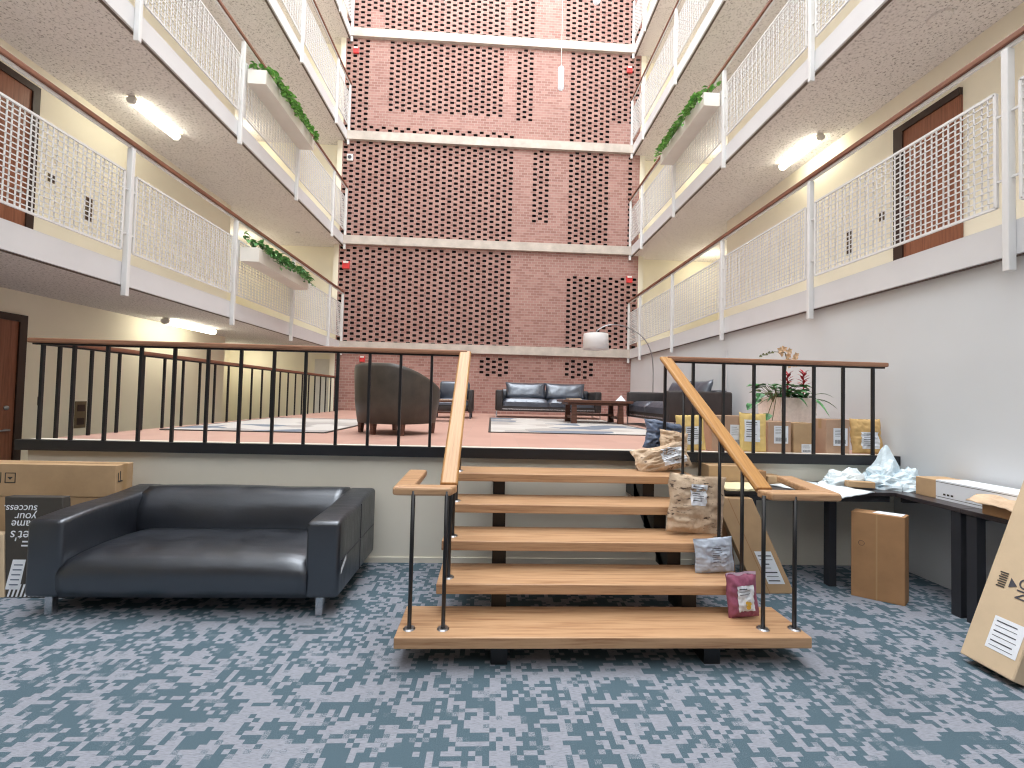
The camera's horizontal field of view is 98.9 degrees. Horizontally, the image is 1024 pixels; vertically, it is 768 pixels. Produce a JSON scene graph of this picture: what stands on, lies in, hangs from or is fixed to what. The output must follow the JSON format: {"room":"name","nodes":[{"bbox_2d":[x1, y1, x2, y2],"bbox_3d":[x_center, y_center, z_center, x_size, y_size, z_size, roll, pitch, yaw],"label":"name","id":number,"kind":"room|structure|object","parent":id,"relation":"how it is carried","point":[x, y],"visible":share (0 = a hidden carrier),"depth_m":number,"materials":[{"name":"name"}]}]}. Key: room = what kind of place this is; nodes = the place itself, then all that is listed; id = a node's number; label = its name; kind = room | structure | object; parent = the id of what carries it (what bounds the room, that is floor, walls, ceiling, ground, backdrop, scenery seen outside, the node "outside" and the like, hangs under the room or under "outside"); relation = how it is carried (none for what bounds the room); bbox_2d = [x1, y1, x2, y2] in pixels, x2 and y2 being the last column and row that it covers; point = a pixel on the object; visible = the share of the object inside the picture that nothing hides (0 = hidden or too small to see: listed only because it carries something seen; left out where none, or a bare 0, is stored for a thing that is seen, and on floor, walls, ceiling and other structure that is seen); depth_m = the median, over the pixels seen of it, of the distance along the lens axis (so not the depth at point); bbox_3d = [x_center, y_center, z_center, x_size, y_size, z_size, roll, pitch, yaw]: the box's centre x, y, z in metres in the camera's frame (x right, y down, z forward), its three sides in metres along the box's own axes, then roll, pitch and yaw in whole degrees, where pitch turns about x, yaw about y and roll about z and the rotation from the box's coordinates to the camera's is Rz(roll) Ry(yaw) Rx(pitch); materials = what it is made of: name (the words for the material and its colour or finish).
{"room":"apartment building atrium","nodes":[
{"label":"apartment building atrium","id":0,"kind":"room"},
{"bbox_2d":[0,0,236,459],"bbox_3d":[-7.082,-6.513,5.807,1.650,16.200,14.500,1,-2,-3],"label":"wall","id":1,"kind":"structure","parent":0,"point":[47,317],"depth_m":7.14,"materials":[{"name":"beige paint"}]},
{"bbox_2d":[0,311,27,459],"bbox_3d":[-6.359,0.343,5.227,0.094,2.500,0.990,1,-2,-3],"label":"door","id":2,"kind":"structure","parent":1,"relation":"in","point":[13,327],"depth_m":5.60,"materials":[{"name":"brown wood"}]},
{"bbox_2d":[0,61,40,228],"bbox_3d":[-6.284,-2.697,5.314,0.094,2.500,0.990,1,-2,-3],"label":"door","id":3,"kind":"structure","parent":1,"relation":"in","point":[15,86],"depth_m":5.60,"materials":[{"name":"brown wood"}]},
{"bbox_2d":[0,251,319,345],"bbox_3d":[-6.226,-1.317,5.604,3.212,0.231,14.300,1,-2,-3],"label":"ceiling","id":4,"kind":"structure","parent":0,"point":[17,273],"depth_m":6.04,"materials":[{"name":"beige paint"}]},
{"bbox_2d":[161,318,216,334],"bbox_3d":[-5.976,-1.066,8.172,0.130,0.108,1.342,1,-2,-3],"label":"fluorescent light","id":5,"kind":"object","parent":4,"relation":"attached to","point":[173,322],"visible":1,"depth_m":8.02,"materials":[{"name":"white plastic"}]},
{"bbox_2d":[0,0,342,246],"bbox_3d":[-6.151,-4.362,5.691,3.212,0.231,14.300,1,-2,-3],"label":"ceiling","id":6,"kind":"structure","parent":0,"point":[81,44],"depth_m":6.52,"materials":[{"name":"beige paint"}]},
{"bbox_2d":[126,96,181,140],"bbox_3d":[-5.586,-4.143,6.872,0.130,0.108,0.962,1,-2,-3],"label":"fluorescent light","id":7,"kind":"object","parent":6,"relation":"attached to","point":[134,101],"visible":1,"depth_m":6.78,"materials":[{"name":"white plastic"}]},
{"bbox_2d":[175,0,346,144],"bbox_3d":[-6.075,-7.408,5.778,3.212,0.231,14.300,1,-2,-3],"label":"ceiling","id":8,"kind":"structure","parent":0,"point":[255,19],"depth_m":9.53,"materials":[{"name":"beige paint"}]},
{"bbox_2d":[277,0,350,44],"bbox_3d":[-6.000,-10.453,5.865,3.212,0.231,14.300,1,-2,-3],"label":"ceiling","id":9,"kind":"structure","parent":0,"point":[329,12],"depth_m":12.22,"materials":[{"name":"beige paint"}]},
{"bbox_2d":[58,410,854,453],"bbox_3d":[-0.498,0.771,8.447,8.320,0.060,8.506,1,-2,-3],"label":"floor","id":10,"kind":"structure","parent":0,"point":[475,430],"depth_m":5.20,"materials":[{"name":"ceramic"}]},
{"bbox_2d":[46,345,339,437],"bbox_3d":[-4.547,0.157,7.989,0.090,0.941,7.814,1,-2,-3],"label":"deck railing","id":11,"kind":"object","parent":10,"relation":"on","point":[92,349],"visible":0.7,"depth_m":5.89,"materials":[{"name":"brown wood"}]},
{"bbox_2d":[159,417,365,432],"bbox_3d":[-3.358,0.617,6.802,1.985,0.013,2.905,1,-2,-3],"label":"area rug","id":12,"kind":"object","parent":10,"relation":"on","point":[281,425],"visible":0.74,"depth_m":6.21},
{"bbox_2d":[354,363,439,435],"bbox_3d":[-1.542,0.194,5.694,1.040,0.885,0.840,0,-2,30],"label":"armchair","id":13,"kind":"object","parent":10,"relation":"on","point":[415,395],"visible":0.87,"depth_m":5.32,"materials":[{"name":"grey leather"}]},
{"bbox_2d":[437,381,473,418],"bbox_3d":[-1.329,0.349,9.978,0.900,0.830,0.770,1,-2,-3],"label":"lounge chair","id":14,"kind":"object","parent":10,"relation":"on","point":[446,387],"visible":0.58,"depth_m":10.00,"materials":[{"name":"grey leather"}]},
{"bbox_2d":[495,382,601,419],"bbox_3d":[0.873,0.409,11.056,2.580,0.880,0.920,1,-2,-3],"label":"sofa","id":15,"kind":"object","parent":10,"relation":"on","point":[532,397],"visible":0.84,"depth_m":11.09,"materials":[{"name":"black leather"}]},
{"bbox_2d":[505,382,544,398],"bbox_3d":[0.349,0.161,11.228,1.035,0.400,0.268,1,-2,-3],"label":"cushion","id":16,"kind":"object","parent":15,"relation":"on","point":[513,390],"depth_m":11.15,"materials":[{"name":"black leather"}]},
{"bbox_2d":[503,398,548,406],"bbox_3d":[0.322,0.445,10.934,1.102,0.214,0.710,1,-2,-3],"label":"seat cushion","id":17,"kind":"object","parent":15,"relation":"on","point":[507,402],"depth_m":10.59,"materials":[{"name":"black leather"}]},
{"bbox_2d":[545,383,584,398],"bbox_3d":[1.362,0.187,11.274,1.035,0.400,0.269,1,-2,-3],"label":"cushion","id":18,"kind":"object","parent":15,"relation":"on","point":[553,391],"depth_m":11.20,"materials":[{"name":"black leather"}]},
{"bbox_2d":[547,399,593,407],"bbox_3d":[1.431,0.474,10.985,1.102,0.214,0.710,1,-2,-3],"label":"seat cushion","id":19,"kind":"object","parent":15,"relation":"on","point":[551,403],"depth_m":10.63,"materials":[{"name":"black leather"}]},
{"bbox_2d":[488,417,645,435],"bbox_3d":[0.907,0.762,8.216,2.670,0.013,4.070,1,-2,-3],"label":"area rug","id":20,"kind":"object","parent":10,"relation":"on","point":[496,425],"visible":0.83,"depth_m":7.43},
{"bbox_2d":[557,399,632,423],"bbox_3d":[1.689,0.577,9.126,1.400,0.475,0.920,1,-2,-3],"label":"coffee table","id":21,"kind":"object","parent":20,"relation":"on","point":[572,418],"visible":0.91,"depth_m":8.75,"materials":[{"name":"brown wood"}]},
{"bbox_2d":[583,324,653,391],"bbox_3d":[2.416,-0.241,9.733,1.718,2.180,0.570,1,-2,-3],"label":"lamp","id":22,"kind":"object","parent":10,"relation":"on","point":[592,341],"visible":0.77,"depth_m":9.53,"materials":[{"name":"metal"}]},
{"bbox_2d":[626,379,731,423],"bbox_3d":[2.982,0.377,8.120,1.080,0.880,2.200,1,-2,-3],"label":"sofa","id":23,"kind":"object","parent":10,"relation":"on","point":[647,405],"visible":0.7,"depth_m":7.36,"materials":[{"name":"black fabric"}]},
{"bbox_2d":[629,401,662,411],"bbox_3d":[2.864,0.441,8.574,0.870,0.213,0.912,1,-2,-3],"label":"seat cushion","id":24,"kind":"object","parent":23,"relation":"on","point":[637,406],"depth_m":8.47,"materials":[{"name":"black leather"}]},
{"bbox_2d":[675,415,705,450],"bbox_3d":[1.808,0.490,4.440,0.310,0.375,0.088,1,-2,4],"label":"padded mailer","id":25,"kind":"object","parent":10,"relation":"on","point":[678,417],"visible":0.62,"depth_m":4.42,"materials":[{"name":"yellow paper"}]},
{"bbox_2d":[703,415,739,450],"bbox_3d":[2.200,0.510,4.580,0.342,0.373,0.223,1,-2,-3],"label":"cardboard box","id":26,"kind":"object","parent":10,"relation":"on","point":[732,425],"visible":0.5,"depth_m":4.47,"materials":[{"name":"brown cardboard"}]},
{"bbox_2d":[739,412,765,451],"bbox_3d":[2.448,0.490,4.457,0.290,0.403,0.081,1,-2,0],"label":"padded mailer","id":27,"kind":"object","parent":10,"relation":"on","point":[745,419],"visible":0.88,"depth_m":4.44,"materials":[{"name":"yellow paper"}]},
{"bbox_2d":[766,420,790,452],"bbox_3d":[2.721,0.545,4.553,0.242,0.328,0.183,1,-2,-3],"label":"cardboard box","id":28,"kind":"object","parent":10,"relation":"on","point":[773,428],"visible":0.62,"depth_m":4.46,"materials":[{"name":"brown cardboard"}]},
{"bbox_2d":[758,397,816,422],"bbox_3d":[3.217,0.450,5.145,0.430,0.576,0.430,1,-2,-3],"label":"planter","id":29,"kind":"object","parent":10,"relation":"on","point":[797,410],"visible":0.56,"depth_m":4.95,"materials":[{"name":"ceramic"}]},
{"bbox_2d":[746,383,811,420],"bbox_3d":[3.025,0.243,4.964,0.632,0.525,0.764,0,-2,35],"label":"leafy plant","id":30,"kind":"object","parent":29,"relation":"in","point":[770,393],"visible":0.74,"depth_m":4.91,"materials":[{"name":"green plant"}]},
{"bbox_2d":[791,422,811,452],"bbox_3d":[2.970,0.557,4.574,0.202,0.318,0.203,1,-2,-3],"label":"cardboard box","id":31,"kind":"object","parent":10,"relation":"on","point":[801,432],"visible":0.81,"depth_m":4.48,"materials":[{"name":"brown cardboard"}]},
{"bbox_2d":[816,418,849,453],"bbox_3d":[3.326,0.542,4.561,0.252,0.363,0.173,1,-2,-3],"label":"cardboard box","id":32,"kind":"object","parent":10,"relation":"on","point":[828,431],"visible":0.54,"depth_m":4.48,"materials":[{"name":"brown cardboard"}]},
{"bbox_2d":[849,418,882,453],"bbox_3d":[3.664,0.539,4.535,0.336,0.360,0.125,2,-2,-6],"label":"padded mailer","id":33,"kind":"object","parent":10,"relation":"on","point":[859,428],"visible":0.8,"depth_m":4.50,"materials":[{"name":"yellow paper"}]},
{"bbox_2d":[28,450,893,564],"bbox_3d":[-0.512,1.315,8.447,8.320,1.029,8.476,1,-2,-3],"label":"wall","id":34,"kind":"structure","parent":0,"point":[392,513],"depth_m":4.20,"materials":[{"name":"paint"}]},
{"bbox_2d":[364,557,691,564],"bbox_3d":[-1.335,1.662,4.148,6.200,0.050,0.012,1,-2,-3],"label":"baseboard","id":35,"kind":"structure","parent":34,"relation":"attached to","point":[368,559],"depth_m":4.21,"materials":[{"name":"paint"}]},
{"bbox_2d":[228,0,717,420],"bbox_3d":[-0.843,-6.151,13.114,14.800,16.200,0.468,1,-2,-3],"label":"wall","id":36,"kind":"structure","parent":0,"point":[538,281],"depth_m":12.88,"materials":[{"name":"brick"}]},
{"bbox_2d":[0,249,322,345],"bbox_3d":[-4.638,-1.155,5.535,0.040,0.018,14.022,1,-2,-3],"label":"trim","id":37,"kind":"structure","parent":36,"relation":"attached to","point":[0,249],"depth_m":5.15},
{"bbox_2d":[0,218,338,346],"bbox_3d":[-4.600,-1.285,5.540,0.030,0.267,14.022,1,-2,-3],"label":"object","id":38,"kind":"structure","parent":36,"relation":"attached to","point":[15,238],"depth_m":5.09,"materials":[{"name":"white paint"}]},
{"bbox_2d":[0,46,343,354],"bbox_3d":[-4.537,-1.939,5.556,0.072,1.838,14.012,1,-2,-3],"label":"gallery railing","id":39,"kind":"object","parent":36,"relation":"attached to","point":[129,182],"visible":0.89,"depth_m":5.16,"materials":[{"name":"white metal"}]},
{"bbox_2d":[240,247,308,289],"bbox_3d":[-4.464,-2.153,8.368,0.324,0.240,2.008,1,-2,-3],"label":"planter","id":40,"kind":"object","parent":39,"relation":"attached to","point":[256,258],"visible":0.95,"depth_m":7.90,"materials":[{"name":"plastic"}]},
{"bbox_2d":[243,231,314,286],"bbox_3d":[-4.396,-2.296,8.357,0.592,0.507,2.152,1,-2,-3],"label":"trailing plant","id":41,"kind":"object","parent":40,"relation":"in","point":[275,254],"visible":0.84,"depth_m":7.95,"materials":[{"name":"green plant"}]},
{"bbox_2d":[98,0,342,244],"bbox_3d":[-4.525,-4.330,5.627,0.030,0.267,14.022,1,-2,-3],"label":"trim","id":42,"kind":"structure","parent":36,"relation":"attached to","point":[123,9],"depth_m":6.52,"materials":[{"name":"white paint"}]},
{"bbox_2d":[133,0,347,248],"bbox_3d":[-4.462,-4.984,5.643,0.072,1.838,14.012,1,-2,-3],"label":"gallery railing","id":43,"kind":"object","parent":36,"relation":"attached to","point":[241,79],"visible":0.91,"depth_m":7.34,"materials":[{"name":"white metal"}]},
{"bbox_2d":[247,69,313,149],"bbox_3d":[-4.389,-5.198,8.456,0.324,0.240,2.008,1,-2,-3],"label":"planter","id":44,"kind":"object","parent":43,"relation":"attached to","point":[261,82],"visible":0.96,"depth_m":8.12,"materials":[{"name":"plastic"}]},
{"bbox_2d":[249,61,318,142],"bbox_3d":[-4.284,-5.343,8.459,0.589,0.391,2.125,1,-2,-3],"label":"trailing plant","id":45,"kind":"object","parent":44,"relation":"in","point":[285,92],"visible":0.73,"depth_m":8.08,"materials":[{"name":"green plant"}]},
{"bbox_2d":[267,0,346,140],"bbox_3d":[-4.450,-7.375,5.714,0.030,0.267,14.022,1,-2,-3],"label":"trim","id":46,"kind":"structure","parent":36,"relation":"attached to","point":[274,5],"depth_m":9.87,"materials":[{"name":"white paint"}]},
{"bbox_2d":[281,0,351,144],"bbox_3d":[-4.387,-8.029,5.730,0.072,1.838,14.012,1,-2,-3],"label":"gallery railing","id":47,"kind":"object","parent":36,"relation":"attached to","point":[303,8],"visible":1,"depth_m":10.66,"materials":[{"name":"white metal"}]},
{"bbox_2d":[313,359,329,412],"bbox_3d":[-5.481,0.554,12.726,0.550,2.550,0.035,1,-2,-3],"label":"door","id":48,"kind":"structure","parent":36,"relation":"in","point":[321,365],"depth_m":12.72,"materials":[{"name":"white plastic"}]},
{"bbox_2d":[339,341,629,357],"bbox_3d":[-0.708,-0.993,12.705,8.740,0.245,0.120,1,-2,-3],"label":"trim","id":49,"kind":"structure","parent":36,"relation":"attached to","point":[475,349],"depth_m":12.67,"materials":[{"name":"concrete"}]},
{"bbox_2d":[343,235,631,255],"bbox_3d":[-0.633,-4.038,12.792,8.740,0.245,0.120,1,-2,-3],"label":"trim","id":50,"kind":"structure","parent":36,"relation":"attached to","point":[347,239],"depth_m":12.73,"materials":[{"name":"concrete"}]},
{"bbox_2d":[347,130,632,154],"bbox_3d":[-0.558,-7.084,12.879,8.740,0.245,0.120,1,-2,-3],"label":"trim","id":51,"kind":"structure","parent":36,"relation":"attached to","point":[352,135],"depth_m":12.82,"materials":[{"name":"concrete"}]},
{"bbox_2d":[350,27,634,54],"bbox_3d":[-0.483,-10.129,12.966,8.740,0.245,0.120,1,-2,-3],"label":"trim","id":52,"kind":"structure","parent":36,"relation":"attached to","point":[356,32],"depth_m":12.91,"materials":[{"name":"concrete"}]},
{"bbox_2d":[632,0,649,58],"bbox_3d":[3.980,-10.860,6.198,0.072,1.838,14.012,1,-2,-3],"label":"gallery railing","id":53,"kind":"object","parent":36,"relation":"attached to","point":[637,8],"visible":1,"depth_m":12.71,"materials":[{"name":"white metal"}]},
{"bbox_2d":[633,0,723,154],"bbox_3d":[3.935,-7.158,6.099,0.030,0.267,14.022,1,-2,-3],"label":"trim","id":54,"kind":"structure","parent":36,"relation":"attached to","point":[716,5],"depth_m":9.60,"materials":[{"name":"white paint"}]},
{"bbox_2d":[630,0,726,158],"bbox_3d":[3.905,-7.814,6.111,0.072,1.838,14.012,1,-2,-3],"label":"gallery railing","id":55,"kind":"object","parent":36,"relation":"attached to","point":[683,23],"visible":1,"depth_m":10.57,"materials":[{"name":"white metal"}]},
{"bbox_2d":[629,0,849,259],"bbox_3d":[3.830,-4.769,6.024,0.072,1.838,14.012,1,-2,-3],"label":"gallery railing","id":56,"kind":"object","parent":36,"relation":"attached to","point":[812,26],"visible":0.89,"depth_m":7.21,"materials":[{"name":"white metal"}]},
{"bbox_2d":[654,81,720,161],"bbox_3d":[3.449,-5.183,8.830,0.589,0.497,2.228,1,-2,-3],"label":"trailing plant","id":57,"kind":"object","parent":56,"relation":"attached to","point":[695,97],"visible":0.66,"depth_m":8.44,"materials":[{"name":"green plant"}]},
{"bbox_2d":[660,92,719,164],"bbox_3d":[3.522,-5.053,8.821,0.304,0.240,2.008,1,-2,-3],"label":"planter","id":58,"kind":"object","parent":56,"relation":"attached to","point":[699,116],"visible":0.98,"depth_m":8.51,"materials":[{"name":"plastic"}]},
{"bbox_2d":[631,0,891,256],"bbox_3d":[3.860,-4.112,6.012,0.030,0.267,14.022,1,-2,-3],"label":"trim","id":59,"kind":"structure","parent":36,"relation":"attached to","point":[865,9],"depth_m":6.23,"materials":[{"name":"white paint"}]},
{"bbox_2d":[627,25,1023,362],"bbox_3d":[3.755,-1.723,5.937,0.072,1.838,14.012,1,-2,-3],"label":"gallery railing","id":60,"kind":"object","parent":36,"relation":"attached to","point":[1004,48],"visible":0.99,"depth_m":4.56,"materials":[{"name":"white metal"}]},
{"bbox_2d":[0,562,1023,767],"bbox_3d":[-1.182,1.778,5.104,16.200,0.120,16.400,1,-2,-3],"label":"floor","id":61,"kind":"structure","parent":0,"point":[94,682],"depth_m":2.38,"materials":[{"name":"carpet"}]},
{"bbox_2d":[0,531,5,597],"bbox_3d":[-4.178,1.370,3.345,0.744,0.448,0.143,1,-2,-3],"label":"cardboard box","id":62,"kind":"object","parent":61,"relation":"on","point":[2,533],"visible":0.57,"depth_m":3.33,"materials":[{"name":"brown cardboard"}]},
{"bbox_2d":[4,495,70,597],"bbox_3d":[-3.663,1.246,3.394,0.598,0.722,0.190,1,-2,-3],"label":"printed box","id":63,"kind":"object","parent":61,"relation":"on","point":[20,510],"visible":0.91,"depth_m":3.38,"materials":[{"name":"black cardboard"}]},
{"bbox_2d":[0,496,100,530],"bbox_3d":[-4.412,1.270,3.768,2.000,0.660,0.235,1,-2,-3],"label":"cardboard box","id":64,"kind":"object","parent":61,"relation":"on","point":[74,500],"visible":0.02,"depth_m":3.67,"materials":[{"name":"brown cardboard"}]},
{"bbox_2d":[0,460,132,496],"bbox_3d":[-4.449,0.797,3.745,2.199,0.273,0.183,1,-2,-3],"label":"cardboard box","id":65,"kind":"object","parent":64,"relation":"on","point":[17,477],"visible":0.92,"depth_m":3.69,"materials":[{"name":"brown cardboard"}]},
{"bbox_2d":[25,484,374,615],"bbox_3d":[-2.309,1.271,3.535,2.141,0.748,0.985,1,-2,-3],"label":"sofa","id":66,"kind":"object","parent":61,"relation":"on","point":[140,540],"visible":1,"depth_m":3.18,"materials":[{"name":"black leather"}]},
{"bbox_2d":[394,466,811,664],"bbox_3d":[0.533,1.235,3.422,2.498,0.953,1.657,1,-2,-3],"label":"staircase","id":67,"kind":"structure","parent":61,"relation":"on","point":[498,627],"depth_m":2.93,"materials":[{"name":"brown wood"}]},
{"bbox_2d":[393,351,470,631],"bbox_3d":[-0.572,0.575,3.407,0.400,1.836,1.565,1,-2,-3],"label":"stair railing","id":68,"kind":"object","parent":67,"relation":"on","point":[409,484],"visible":1,"depth_m":2.90,"materials":[{"name":"brown wood"}]},
{"bbox_2d":[630,441,691,471],"bbox_3d":[1.370,0.685,4.038,0.556,0.315,0.244,2,-2,-6],"label":"parcel","id":69,"kind":"object","parent":67,"relation":"on","point":[667,457],"visible":0.9,"depth_m":3.96,"materials":[{"name":"brown paper"}]},
{"bbox_2d":[659,429,687,451],"bbox_3d":[1.533,0.542,4.153,0.307,0.228,0.153,2,-2,-8],"label":"parcel","id":70,"kind":"object","parent":69,"relation":"on","point":[666,437],"visible":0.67,"depth_m":4.12,"materials":[{"name":"beige paper"}]},
{"bbox_2d":[665,472,726,535],"bbox_3d":[1.430,0.931,3.411,0.507,0.489,0.121,2,-2,-7],"label":"parcel","id":71,"kind":"object","parent":67,"relation":"on","point":[692,508],"visible":0.97,"depth_m":3.37,"materials":[{"name":"brown paper"}]},
{"bbox_2d":[693,536,733,572],"bbox_3d":[1.438,1.217,3.124,0.300,0.266,0.076,2,-2,-5],"label":"poly mailer","id":72,"kind":"object","parent":67,"relation":"on","point":[712,555],"visible":1,"depth_m":3.11,"materials":[{"name":"grey plastic"}]},
{"bbox_2d":[725,571,758,617],"bbox_3d":[1.508,1.379,2.867,0.230,0.310,0.092,2,-2,-6],"label":"poly mailer","id":73,"kind":"object","parent":67,"relation":"on","point":[741,596],"visible":1,"depth_m":2.85,"materials":[{"name":"pink plastic"}]},
{"bbox_2d":[660,357,841,631],"bbox_3d":[1.822,0.637,3.517,0.731,1.836,1.565,1,-2,-3],"label":"stair railing","id":74,"kind":"object","parent":67,"relation":"on","point":[804,490],"visible":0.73,"depth_m":3.03,"materials":[{"name":"brown wood"}]},
{"bbox_2d":[723,496,791,593],"bbox_3d":[2.050,1.368,3.745,0.667,0.780,0.127,1,-2,-3],"label":"cardboard box","id":75,"kind":"object","parent":61,"relation":"on","point":[776,582],"visible":0.72,"depth_m":3.71,"materials":[{"name":"brown cardboard"}]},
{"bbox_2d":[724,481,910,585],"bbox_3d":[2.826,1.371,4.093,2.050,0.832,0.495,1,-2,-3],"label":"desk","id":76,"kind":"object","parent":61,"relation":"on","point":[830,507],"visible":0.13,"depth_m":3.88,"materials":[{"name":"laminate"}]},
{"bbox_2d":[701,463,747,481],"bbox_3d":[2.028,0.852,4.197,0.382,0.173,0.170,1,-2,-3],"label":"cardboard box","id":77,"kind":"object","parent":76,"relation":"on","point":[731,471],"visible":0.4,"depth_m":4.11,"materials":[{"name":"brown cardboard"}]},
{"bbox_2d":[770,481,874,498],"bbox_3d":[2.788,0.941,3.960,0.559,0.014,0.603,2,-2,-31],"label":"paper","id":78,"kind":"object","parent":76,"relation":"on","point":[845,492],"visible":0.54,"depth_m":3.89,"materials":[{"name":"white paper"}]},
{"bbox_2d":[817,467,866,487],"bbox_3d":[3.181,0.880,4.197,0.581,0.173,0.261,1,-2,-3],"label":"plastic bag","id":79,"kind":"object","parent":76,"relation":"on","point":[833,477],"visible":0.81,"depth_m":4.13,"materials":[{"name":"white plastic"}]},
{"bbox_2d":[862,445,908,491],"bbox_3d":[3.538,0.776,4.155,0.506,0.396,0.372,2,-2,-22],"label":"plastic bag","id":80,"kind":"object","parent":76,"relation":"on","point":[883,471],"visible":0.84,"depth_m":4.09,"materials":[{"name":"white plastic"}]},
{"bbox_2d":[851,508,908,605],"bbox_3d":[3.063,1.427,3.653,0.389,0.706,0.146,0,-2,33],"label":"cardboard box","id":81,"kind":"object","parent":61,"relation":"on","point":[879,539],"visible":1,"depth_m":3.60,"materials":[{"name":"brown cardboard"}]},
{"bbox_2d":[896,493,979,617],"bbox_3d":[3.634,1.377,3.608,0.480,0.832,0.542,1,-2,-3],"label":"desk","id":82,"kind":"object","parent":61,"relation":"on","point":[958,520],"visible":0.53,"depth_m":3.37,"materials":[{"name":"laminate"}]},
{"bbox_2d":[961,509,1008,622],"bbox_3d":[3.684,1.347,2.486,0.485,0.832,1.695,1,-2,-3],"label":"desk","id":83,"kind":"object","parent":61,"relation":"on","point":[976,520],"visible":0.56,"depth_m":3.23,"materials":[{"name":"laminate"}]},
{"bbox_2d":[916,476,1019,508],"bbox_3d":[3.717,0.876,3.324,0.272,0.158,1.100,1,-2,-3],"label":"carton","id":84,"kind":"object","parent":83,"relation":"on","point":[954,490],"visible":0.74,"depth_m":3.54,"materials":[{"name":"cardboard"}]},
{"bbox_2d":[936,481,1015,505],"bbox_3d":[3.585,0.867,3.243,0.001,0.125,0.890,1,-2,-3],"label":"print","id":85,"kind":"object","parent":84,"relation":"attached to","point":[936,481],"depth_m":3.48},
{"bbox_2d":[966,494,1015,519],"bbox_3d":[3.479,0.868,3.058,0.234,0.147,0.416,1,-2,-3],"label":"parcel","id":86,"kind":"object","parent":83,"relation":"on","point":[992,505],"visible":0.85,"depth_m":3.11,"materials":[{"name":"brown paper"}]},
{"bbox_2d":[961,481,1023,685],"bbox_3d":[3.163,1.118,2.668,0.605,1.271,0.285,1,-2,-3],"label":"cardboard box","id":87,"kind":"object","parent":61,"relation":"on","point":[994,639],"visible":1,"depth_m":2.69,"materials":[{"name":"brown cardboard"}]},
{"bbox_2d":[632,0,714,64],"bbox_3d":[5.397,-10.157,6.389,2.761,0.231,14.300,1,-2,-3],"label":"ceiling","id":88,"kind":"structure","parent":0,"point":[664,9],"depth_m":12.22,"materials":[{"name":"beige paint"}]},
{"bbox_2d":[630,0,802,163],"bbox_3d":[5.322,-7.112,6.302,2.761,0.231,14.300,1,-2,-3],"label":"ceiling","id":89,"kind":"structure","parent":0,"point":[736,17],"depth_m":9.34,"materials":[{"name":"beige paint"}]},
{"bbox_2d":[630,255,1023,588],"bbox_3d":[3.900,0.470,5.894,0.205,2.789,14.032,1,-2,-3],"label":"wall","id":90,"kind":"structure","parent":0,"point":[949,398],"depth_m":4.12,"materials":[{"name":"white paint"}]},
{"bbox_2d":[14,438,899,465],"bbox_3d":[-0.325,0.658,4.191,8.370,0.094,0.065,1,-2,-3],"label":"trim","id":91,"kind":"structure","parent":90,"relation":"attached to","point":[20,444],"depth_m":4.12,"materials":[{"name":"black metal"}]},
{"bbox_2d":[27,337,466,446],"bbox_3d":[-2.434,0.092,4.111,4.000,0.928,0.090,1,-2,-3],"label":"deck railing","id":92,"kind":"object","parent":91,"relation":"on","point":[43,342],"visible":0.91,"depth_m":4.08,"materials":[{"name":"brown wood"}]},
{"bbox_2d":[642,418,681,447],"bbox_3d":[1.505,0.517,4.393,0.440,0.338,0.206,2,-2,-8],"label":"poly mailer","id":93,"kind":"object","parent":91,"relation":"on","point":[653,426],"visible":0.59,"depth_m":4.34,"materials":[{"name":"plastic"}]},
{"bbox_2d":[663,356,888,455],"bbox_3d":[2.613,0.223,4.343,2.261,0.928,0.090,1,-2,-3],"label":"deck railing","id":94,"kind":"object","parent":91,"relation":"on","point":[693,360],"visible":0.78,"depth_m":4.33,"materials":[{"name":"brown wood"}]},
{"bbox_2d":[629,217,1023,358],"bbox_3d":[3.785,-1.067,5.925,0.030,0.267,14.022,1,-2,-3],"label":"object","id":95,"kind":"structure","parent":90,"relation":"attached to","point":[985,246],"depth_m":4.60,"materials":[{"name":"white paint"}]},
{"bbox_2d":[631,253,1023,358],"bbox_3d":[3.817,-0.935,5.923,0.040,0.018,14.022,1,-2,-3],"label":"trim","id":96,"kind":"structure","parent":90,"relation":"attached to","point":[1021,254],"depth_m":4.63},
{"bbox_2d":[634,0,1023,261],"bbox_3d":[5.247,-4.066,6.215,2.761,0.231,14.300,1,-2,-3],"label":"ceiling","id":97,"kind":"structure","parent":0,"point":[897,48],"depth_m":6.16,"materials":[{"name":"beige paint"}]},
{"bbox_2d":[778,133,825,170],"bbox_3d":[4.830,-3.873,7.351,0.130,0.108,0.962,1,-2,-3],"label":"fluorescent light","id":98,"kind":"object","parent":97,"relation":"attached to","point":[818,137],"visible":1,"depth_m":7.26,"materials":[{"name":"white plastic"}]},
{"bbox_2d":[717,0,1023,319],"bbox_3d":[6.137,-7.691,6.456,1.550,13.158,14.500,1,-2,-3],"label":"wall","id":99,"kind":"structure","parent":0,"point":[986,81],"depth_m":6.68,"materials":[{"name":"beige paint"}]},
{"bbox_2d":[893,87,963,260],"bbox_3d":[5.214,-2.322,5.551,0.094,2.330,0.848,1,-2,-3],"label":"door","id":100,"kind":"structure","parent":99,"relation":"in","point":[950,105],"depth_m":5.52,"materials":[{"name":"brown wood"}]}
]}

